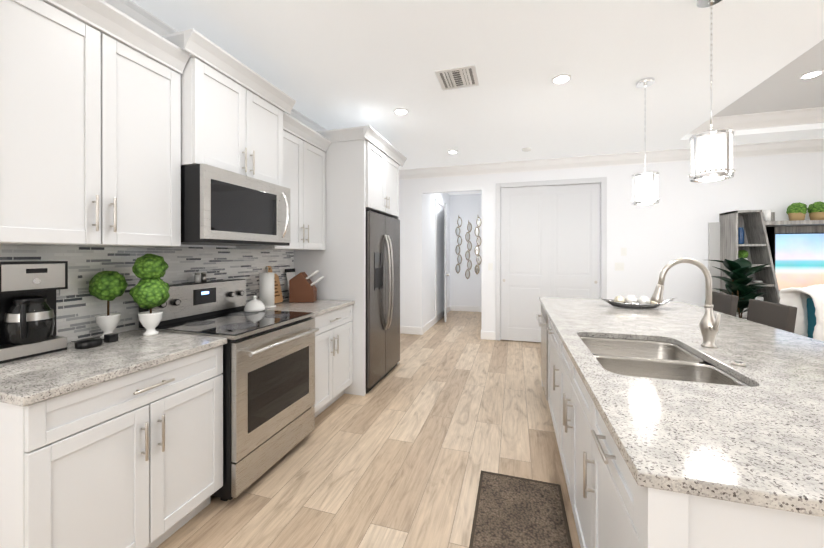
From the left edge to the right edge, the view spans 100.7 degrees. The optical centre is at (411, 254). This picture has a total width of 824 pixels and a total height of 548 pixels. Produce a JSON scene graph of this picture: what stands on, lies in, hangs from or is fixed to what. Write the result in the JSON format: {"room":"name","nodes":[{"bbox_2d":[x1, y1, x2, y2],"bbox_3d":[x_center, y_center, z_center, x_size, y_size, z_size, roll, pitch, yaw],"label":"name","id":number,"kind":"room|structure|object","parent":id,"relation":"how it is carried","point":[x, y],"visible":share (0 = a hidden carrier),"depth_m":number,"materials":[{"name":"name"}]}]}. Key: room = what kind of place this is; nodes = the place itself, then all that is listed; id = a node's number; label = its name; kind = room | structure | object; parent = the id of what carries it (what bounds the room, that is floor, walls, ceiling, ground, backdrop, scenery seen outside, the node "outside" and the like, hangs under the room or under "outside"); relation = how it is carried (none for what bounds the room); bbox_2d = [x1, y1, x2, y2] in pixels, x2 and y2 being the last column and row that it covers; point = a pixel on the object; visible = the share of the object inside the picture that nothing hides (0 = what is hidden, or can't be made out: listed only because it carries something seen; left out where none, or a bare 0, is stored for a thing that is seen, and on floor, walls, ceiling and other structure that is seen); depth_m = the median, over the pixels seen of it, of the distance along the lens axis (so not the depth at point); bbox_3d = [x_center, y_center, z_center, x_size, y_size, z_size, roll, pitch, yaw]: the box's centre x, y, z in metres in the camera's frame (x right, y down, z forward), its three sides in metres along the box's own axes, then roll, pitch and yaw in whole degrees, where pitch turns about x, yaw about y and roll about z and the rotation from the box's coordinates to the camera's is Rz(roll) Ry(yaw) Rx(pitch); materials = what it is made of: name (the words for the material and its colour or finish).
{"room":"kitchen","nodes":[
{"label":"kitchen","id":0,"kind":"room"},
{"bbox_2d":[68,244,235,342],"bbox_3d":[-1.754,-0.209,1.936,0.120,3.140,8.690,0,0,17],"label":"wall","id":1,"kind":"structure","parent":0,"point":[182,245],"depth_m":2.51,"materials":[{"name":"white paint"}]},
{"bbox_2d":[59,272,77,295],"bbox_3d":[-1.744,0.146,1.735,0.008,0.116,0.072,0,0,17],"label":"switch plate","id":2,"kind":"object","parent":1,"relation":"attached to","point":[72,289],"depth_m":1.74,"materials":[{"name":"white plastic"}]},
{"bbox_2d":[0,0,180,246],"bbox_3d":[-1.591,-0.581,1.606,0.376,1.075,0.774,0,0,17],"label":"upper cabinet","id":3,"kind":"object","parent":1,"relation":"attached to","point":[113,120],"depth_m":1.50,"materials":[{"name":"white wood"}]},
{"bbox_2d":[0,245,293,342],"bbox_3d":[-1.553,0.195,2.388,0.003,0.500,2.330,0,0,17],"label":"tile backsplash","id":4,"kind":"structure","parent":1,"relation":"attached to","point":[75,317],"depth_m":2.00,"materials":[{"name":"tile"}]},
{"bbox_2d":[103,0,326,130],"bbox_3d":[-1.661,-1.354,1.834,0.115,0.150,8.310,0,0,17],"label":"crown molding","id":5,"kind":"structure","parent":1,"relation":"attached to","point":[158,26],"depth_m":2.04,"materials":[{"name":"white wood"}]},
{"bbox_2d":[164,32,287,187],"bbox_3d":[-1.324,-0.859,2.336,0.465,0.701,0.765,0,0,17],"label":"upper cabinet","id":6,"kind":"object","parent":1,"relation":"attached to","point":[231,120],"depth_m":2.12,"materials":[{"name":"white wood"}]},
{"bbox_2d":[181,164,289,245],"bbox_3d":[-1.266,-0.287,2.319,0.582,0.435,0.761,0,0,17],"label":"over-the-range microwave","id":7,"kind":"object","parent":6,"relation":"attached to","point":[221,207],"visible":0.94,"depth_m":2.08,"materials":[{"name":"silver metal"}]},
{"bbox_2d":[236,116,327,251],"bbox_3d":[-1.146,-0.583,3.084,0.376,1.075,0.756,0,0,17],"label":"upper cabinet","id":8,"kind":"object","parent":1,"relation":"attached to","point":[307,152],"depth_m":3.08,"materials":[{"name":"white wood"}]},
{"bbox_2d":[316,128,399,219],"bbox_3d":[-0.680,-0.837,3.876,0.810,0.750,0.942,0,0,17],"label":"upper cabinet","id":9,"kind":"object","parent":1,"relation":"attached to","point":[363,170],"depth_m":3.36,"materials":[{"name":"white wood"}]},
{"bbox_2d":[156,311,580,547],"bbox_3d":[2.738,1.411,1.943,8.720,0.100,11.290,0,0,17],"label":"floor","id":10,"kind":"structure","parent":0,"point":[423,433],"depth_m":2.28,"materials":[{"name":"brown wood"}]},
{"bbox_2d":[0,345,222,547],"bbox_3d":[-1.431,0.920,1.562,0.707,0.882,0.776,0,0,17],"label":"base cabinet","id":11,"kind":"object","parent":10,"relation":"on","point":[133,460],"visible":0.94,"depth_m":1.35,"materials":[{"name":"white wood"}]},
{"bbox_2d":[0,330,227,406],"bbox_3d":[-1.439,0.463,1.555,0.696,0.032,0.799,0,0,17],"label":"countertop","id":12,"kind":"structure","parent":11,"relation":"on","point":[33,380],"depth_m":1.41,"materials":[{"name":"white stone"}]},
{"bbox_2d":[0,261,67,363],"bbox_3d":[-1.688,0.238,1.503,0.233,0.415,0.232,0,0,17],"label":"coffee maker","id":13,"kind":"object","parent":12,"relation":"on","point":[28,289],"visible":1,"depth_m":1.47,"materials":[{"name":"black plastic"}]},
{"bbox_2d":[74,337,102,348],"bbox_3d":[-1.567,0.428,1.656,0.100,0.034,0.100,0,0,17],"label":"smart speaker","id":14,"kind":"object","parent":12,"relation":"on","point":[86,343],"visible":0.98,"depth_m":1.63},
{"bbox_2d":[71,333,117,342],"bbox_3d":[-1.624,0.426,1.748,0.202,0.039,0.087,0,0,17],"label":"block","id":15,"kind":"object","parent":12,"relation":"on","point":[110,337],"visible":0.79,"depth_m":1.73,"materials":[{"name":"black plastic"}]},
{"bbox_2d":[89,271,127,338],"bbox_3d":[-1.631,0.266,1.830,0.160,0.358,0.157,0,0,17],"label":"topiary","id":16,"kind":"object","parent":12,"relation":"on","point":[108,286],"visible":0.94,"depth_m":1.80,"materials":[{"name":"green plant"}]},
{"bbox_2d":[129,253,169,335],"bbox_3d":[-1.451,0.219,1.898,0.174,0.452,0.184,0,0,17],"label":"topiary","id":17,"kind":"object","parent":12,"relation":"on","point":[150,290],"visible":1,"depth_m":1.86,"materials":[{"name":"green plant"}]},
{"bbox_2d":[138,279,318,500],"bbox_3d":[-1.144,0.778,2.284,0.778,1.165,0.763,0,0,17],"label":"range","id":18,"kind":"object","parent":10,"relation":"on","point":[268,373],"visible":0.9,"depth_m":2.12,"materials":[{"name":"silver metal"}]},
{"bbox_2d":[195,272,202,282],"bbox_3d":[-1.485,0.160,2.362,0.032,0.068,0.032,0,0,2],"label":"salt","id":19,"kind":"object","parent":18,"relation":"on","point":[197,277],"depth_m":2.35,"materials":[{"name":"white glass"}]},
{"bbox_2d":[203,272,205,281],"bbox_3d":[-1.470,0.160,2.410,0.032,0.068,0.032,0,0,2],"label":"salt","id":20,"kind":"object","parent":18,"relation":"on","point":[204,273],"depth_m":2.40,"materials":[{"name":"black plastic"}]},
{"bbox_2d":[244,296,264,311],"bbox_3d":[-1.211,0.374,2.630,0.150,0.114,0.150,0,0,17],"label":"dome","id":21,"kind":"object","parent":18,"relation":"on","point":[254,305],"visible":1,"depth_m":2.58,"materials":[{"name":"white ceramic"}]},
{"bbox_2d":[311,305,352,416],"bbox_3d":[-0.987,0.919,3.038,0.707,0.882,0.761,0,0,17],"label":"base cabinet","id":22,"kind":"object","parent":10,"relation":"on","point":[333,357],"visible":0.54,"depth_m":2.94,"materials":[{"name":"white wood"}]},
{"bbox_2d":[265,299,354,316],"bbox_3d":[-0.993,0.461,3.036,0.696,0.032,0.762,0,0,17],"label":"countertop","id":23,"kind":"structure","parent":22,"relation":"on","point":[319,306],"depth_m":2.99,"materials":[{"name":"white stone"}]},
{"bbox_2d":[259,267,275,307],"bbox_3d":[-1.233,0.273,2.903,0.150,0.342,0.150,0,0,17],"label":"paper towel holder","id":24,"kind":"object","parent":23,"relation":"on","point":[266,290],"visible":0.92,"depth_m":2.85,"materials":[{"name":"white paper"}]},
{"bbox_2d":[267,266,282,302],"bbox_3d":[-1.272,0.272,3.103,0.095,0.340,0.200,0,0,17],"label":"cutting board","id":25,"kind":"object","parent":23,"relation":"on","point":[278,294],"visible":0.46,"depth_m":3.15,"materials":[{"name":"brown wood"}]},
{"bbox_2d":[285,268,294,290],"bbox_3d":[-1.200,0.292,3.415,0.064,0.301,0.150,0,0,17],"label":"cutting board","id":26,"kind":"object","parent":23,"relation":"on","point":[290,273],"visible":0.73,"depth_m":3.39,"materials":[{"name":"white plastic"}]},
{"bbox_2d":[289,270,323,302],"bbox_3d":[-0.991,0.295,3.233,0.296,0.296,0.143,0,0,-3],"label":"knife block","id":27,"kind":"object","parent":23,"relation":"on","point":[302,288],"visible":1,"depth_m":3.16,"materials":[{"name":"brown wood"}]},
{"bbox_2d":[366,210,399,393],"bbox_3d":[-0.623,0.459,3.857,0.879,1.800,0.910,0,0,17],"label":"fridge","id":28,"kind":"object","parent":10,"relation":"on","point":[382,296],"visible":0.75,"depth_m":3.61,"materials":[{"name":"silver metal"}]},
{"bbox_2d":[469,470,572,547],"bbox_3d":[0.384,1.355,1.185,0.458,0.013,1.848,0,0,17],"label":"mat","id":29,"kind":"object","parent":10,"relation":"on","point":[514,512],"visible":0.96,"depth_m":1.77,"materials":[{"name":"brown"}]},
{"bbox_2d":[536,304,823,547],"bbox_3d":[1.359,0.920,2.010,1.040,0.882,2.979,0,0,17],"label":"kitchen island","id":30,"kind":"object","parent":10,"relation":"on","point":[614,504],"visible":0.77,"depth_m":0.92,"materials":[{"name":"white painted wood"},{"name":"granite"},{"name":"brushed nickel"}]},
{"bbox_2d":[539,297,823,516],"bbox_3d":[1.514,0.462,1.964,1.278,0.032,3.013,0,0,17],"label":"island countertop","id":31,"kind":"structure","parent":30,"relation":"on","point":[759,442],"depth_m":1.00,"materials":[{"name":"white stone"}]},
{"bbox_2d":[595,295,676,308],"bbox_3d":[1.868,0.390,2.867,0.610,0.099,0.236,0,0,17],"label":"plate","id":32,"kind":"object","parent":31,"relation":"on","point":[633,301],"visible":0.96,"depth_m":2.83,"materials":[{"name":"silver metal"}]},
{"bbox_2d":[580,337,750,386],"bbox_3d":[1.075,0.594,1.571,0.498,0.230,0.768,0,0,17],"label":"island sink","id":33,"kind":"object","parent":31,"relation":"in","point":[651,359],"visible":0.29,"depth_m":1.58,"materials":[{"name":"silver metal"}]},
{"bbox_2d":[650,258,745,366],"bbox_3d":[1.301,0.232,1.551,0.279,0.430,0.358,0,0,17],"label":"island faucet","id":34,"kind":"object","parent":31,"relation":"on","point":[709,323],"visible":1,"depth_m":1.65,"materials":[{"name":"silver metal"}]},
{"bbox_2d":[704,291,737,316],"bbox_3d":[2.701,0.859,3.253,0.453,1.001,0.430,0,0,17],"label":"bar stool","id":35,"kind":"object","parent":10,"relation":"on","point":[724,303],"visible":0.06,"depth_m":3.08,"materials":[{"name":"grey fabric"}]},
{"bbox_2d":[710,257,770,319],"bbox_3d":[3.791,0.695,3.956,0.664,1.327,0.616,0,0,17],"label":"rubber plant","id":36,"kind":"object","parent":10,"relation":"on","point":[741,269],"visible":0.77,"depth_m":3.93,"materials":[{"name":"green plant"}]},
{"bbox_2d":[708,210,823,314],"bbox_3d":[5.473,0.406,3.949,3.200,1.905,0.420,0,0,17],"label":"shelf unit","id":37,"kind":"object","parent":10,"relation":"on","point":[723,244],"visible":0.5,"depth_m":4.34,"materials":[{"name":"grey wood"}]},
{"bbox_2d":[738,227,744,243],"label":"decor","id":38,"kind":"object","parent":37,"relation":"on","point":[740,230],"depth_m":4.34,"materials":[{"name":"blue glass"}]},
{"bbox_2d":[738,250,748,259],"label":"decor","id":39,"kind":"object","parent":37,"relation":"on","point":[744,254],"depth_m":4.32,"materials":[{"name":"green plant"}]},
{"bbox_2d":[763,210,770,220],"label":"decor","id":40,"kind":"object","parent":37,"relation":"on","point":[766,213],"depth_m":4.26,"materials":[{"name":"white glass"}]},
{"bbox_2d":[771,233,823,290],"bbox_3d":[5.242,0.096,4.186,1.300,0.735,0.054,0,0,17],"label":"screen","id":41,"kind":"object","parent":37,"relation":"on","point":[798,260],"visible":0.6,"depth_m":4.28,"materials":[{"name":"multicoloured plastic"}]},
{"bbox_2d":[786,201,823,220],"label":"decor","id":42,"kind":"object","parent":37,"relation":"on","point":[796,211],"depth_m":4.14,"materials":[{"name":"green plant"}]},
{"bbox_2d":[747,299,796,332],"bbox_3d":[2.514,0.860,2.631,0.453,1.001,0.430,0,0,17],"label":"bar stool","id":43,"kind":"object","parent":10,"relation":"on","point":[778,316],"visible":0.04,"depth_m":2.51,"materials":[{"name":"grey"}]},
{"bbox_2d":[779,284,823,341],"bbox_3d":[3.759,0.793,3.110,1.104,1.132,1.181,0,0,17],"label":"armchair","id":44,"kind":"object","parent":10,"relation":"on","point":[808,302],"visible":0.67,"depth_m":2.90,"materials":[{"name":"white fabric"}]},
{"bbox_2d":[424,193,449,324],"bbox_3d":[0.499,-0.041,7.091,0.120,2.790,2.480,0,0,17],"label":"wall","id":45,"kind":"structure","parent":0,"point":[429,256],"depth_m":6.69,"materials":[{"name":"white paint"}]},
{"bbox_2d":[421,305,450,334],"bbox_3d":[0.542,1.289,7.008,0.019,0.130,2.615,0,0,17],"label":"baseboard","id":46,"kind":"structure","parent":45,"relation":"attached to","point":[427,326],"depth_m":6.55,"materials":[{"name":"white"}]},
{"bbox_2d":[435,198,444,322],"bbox_3d":[0.605,0.119,7.200,0.020,2.470,0.970,0,0,17],"label":"door frame","id":47,"kind":"structure","parent":45,"relation":"attached to","point":[439,202],"depth_m":6.77,"materials":[{"name":"white wood"}]},
{"bbox_2d":[445,203,448,321],"bbox_3d":[0.731,0.158,7.177,0.216,2.368,0.793,0,0,17],"label":"hall door","id":48,"kind":"structure","parent":45,"relation":"in","point":[446,274],"depth_m":6.80,"materials":[{"name":"white wood"}]},
{"bbox_2d":[450,194,481,306],"bbox_3d":[1.407,-0.042,8.175,1.235,2.790,0.120,0,0,17],"label":"wall","id":49,"kind":"structure","parent":0,"point":[464,290],"depth_m":8.16,"materials":[{"name":"white paint"}]},
{"bbox_2d":[451,305,480,311],"bbox_3d":[1.390,1.288,8.111,0.960,0.130,0.015,0,0,17],"label":"baseboard","id":50,"kind":"structure","parent":49,"relation":"attached to","point":[453,307],"depth_m":8.13,"materials":[{"name":"white"}]},
{"bbox_2d":[455,216,480,278],"bbox_3d":[1.339,-0.196,8.120,0.613,1.562,0.016,0,0,17],"label":"wall decor","id":51,"kind":"object","parent":49,"relation":"attached to","point":[469,247],"depth_m":8.11,"materials":[{"name":"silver metal"}]},
{"bbox_2d":[132,0,823,194],"bbox_3d":[2.738,-1.584,1.939,8.720,0.310,11.290,0,0,17],"label":"ceiling","id":52,"kind":"structure","parent":0,"point":[337,64],"depth_m":2.58,"materials":[{"name":"white paint"}]},
{"bbox_2d":[394,108,408,114],"bbox_3d":[-0.109,-1.426,3.408,0.149,0.010,0.149,0,0,-7],"label":"recessed light","id":53,"kind":"object","parent":52,"relation":"in","point":[399,111],"depth_m":3.39,"materials":[{"name":"white"}]},
{"bbox_2d":[447,150,457,153],"bbox_3d":[0.567,-1.428,4.750,0.149,0.010,0.149,0,0,11],"label":"recessed light","id":54,"kind":"object","parent":52,"relation":"in","point":[450,151],"depth_m":4.73,"materials":[{"name":"white"}]},
{"bbox_2d":[435,64,478,90],"bbox_3d":[0.370,-1.422,2.762,0.310,0.015,0.320,0,0,17],"label":"ceiling vent","id":55,"kind":"object","parent":52,"relation":"in","point":[457,77],"visible":0.96,"depth_m":2.74,"materials":[{"name":"white metal"}]},
{"bbox_2d":[522,147,531,151],"bbox_3d":[1.551,-1.417,4.620,0.130,0.030,0.130,0,0,17],"label":"smoke detector","id":56,"kind":"object","parent":52,"relation":"attached to","point":[527,149],"visible":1,"depth_m":4.59,"materials":[{"name":"white plastic"}]},
{"bbox_2d":[552,74,571,83],"bbox_3d":[1.214,-1.425,2.774,0.149,0.010,0.149,0,0,8],"label":"recessed light","id":57,"kind":"object","parent":52,"relation":"in","point":[561,78],"depth_m":2.76,"materials":[{"name":"white plastic"}]},
{"bbox_2d":[631,78,659,204],"bbox_3d":[1.925,-0.925,2.820,0.199,1.011,0.201,0,0,17],"label":"pendant light","id":58,"kind":"object","parent":52,"relation":"hanging from","point":[646,190],"visible":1,"depth_m":2.78,"materials":[{"name":"white glass"}]},
{"bbox_2d":[688,0,735,181],"bbox_3d":[1.651,-0.923,1.883,0.199,1.011,0.201,0,0,17],"label":"pendant light","id":59,"kind":"object","parent":52,"relation":"hanging from","point":[711,156],"visible":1,"depth_m":1.85,"materials":[{"name":"white glass"}]},
{"bbox_2d":[687,107,823,134],"bbox_3d":[5.398,-1.566,3.592,4.340,0.150,0.110,0,0,17],"label":"crown molding","id":60,"kind":"structure","parent":52,"relation":"attached to","point":[815,115],"depth_m":3.97,"materials":[{"name":"white wood"}]},
{"bbox_2d":[799,70,823,78],"bbox_3d":[3.633,-1.635,3.105,0.149,0.010,0.149,0,0,8],"label":"recessed light","id":61,"kind":"object","parent":52,"relation":"in","point":[815,73],"depth_m":3.09,"materials":[{"name":"white plastic"}]},
{"bbox_2d":[399,152,823,339],"bbox_3d":[3.599,-0.038,4.799,8.480,2.790,0.120,0,0,17],"label":"wall","id":62,"kind":"structure","parent":0,"point":[670,226],"depth_m":4.82,"materials":[{"name":"white paint"}]},
{"bbox_2d":[400,326,420,334],"bbox_3d":[-0.149,1.291,5.862,0.630,0.130,0.019,0,0,17],"label":"baseboard","id":63,"kind":"structure","parent":62,"relation":"attached to","point":[403,329],"depth_m":5.81,"materials":[{"name":"white"}]},
{"bbox_2d":[501,183,599,341],"bbox_3d":[2.089,0.148,5.230,1.416,2.394,0.076,0,0,17],"label":"pantry doors","id":64,"kind":"structure","parent":62,"relation":"in","point":[550,241],"depth_m":5.22,"materials":[{"name":"white wood"}]},
{"bbox_2d":[496,177,606,340],"bbox_3d":[2.076,0.114,5.186,1.570,2.485,0.018,0,0,17],"label":"door frame","id":65,"kind":"structure","parent":62,"relation":"attached to","point":[602,181],"depth_m":5.12,"materials":[{"name":"white wood"}]},
{"bbox_2d":[399,138,823,179],"bbox_3d":[3.565,-1.358,4.684,8.480,0.150,0.115,0,0,17],"label":"crown molding","id":66,"kind":"structure","parent":62,"relation":"attached to","point":[815,145],"depth_m":4.91,"materials":[{"name":"white wood"}]},
{"bbox_2d":[615,263,623,270],"bbox_3d":[2.987,0.172,4.916,0.118,0.116,0.009,0,0,17],"label":"switch plate","id":67,"kind":"object","parent":62,"relation":"attached to","point":[618,266],"depth_m":4.91,"materials":[{"name":"white plastic"}]},
{"bbox_2d":[621,248,626,255],"bbox_3d":[3.039,-0.043,4.900,0.072,0.116,0.009,0,0,17],"label":"switch plate","id":68,"kind":"object","parent":62,"relation":"attached to","point":[623,250],"depth_m":4.90,"materials":[{"name":"white plastic"}]}
]}

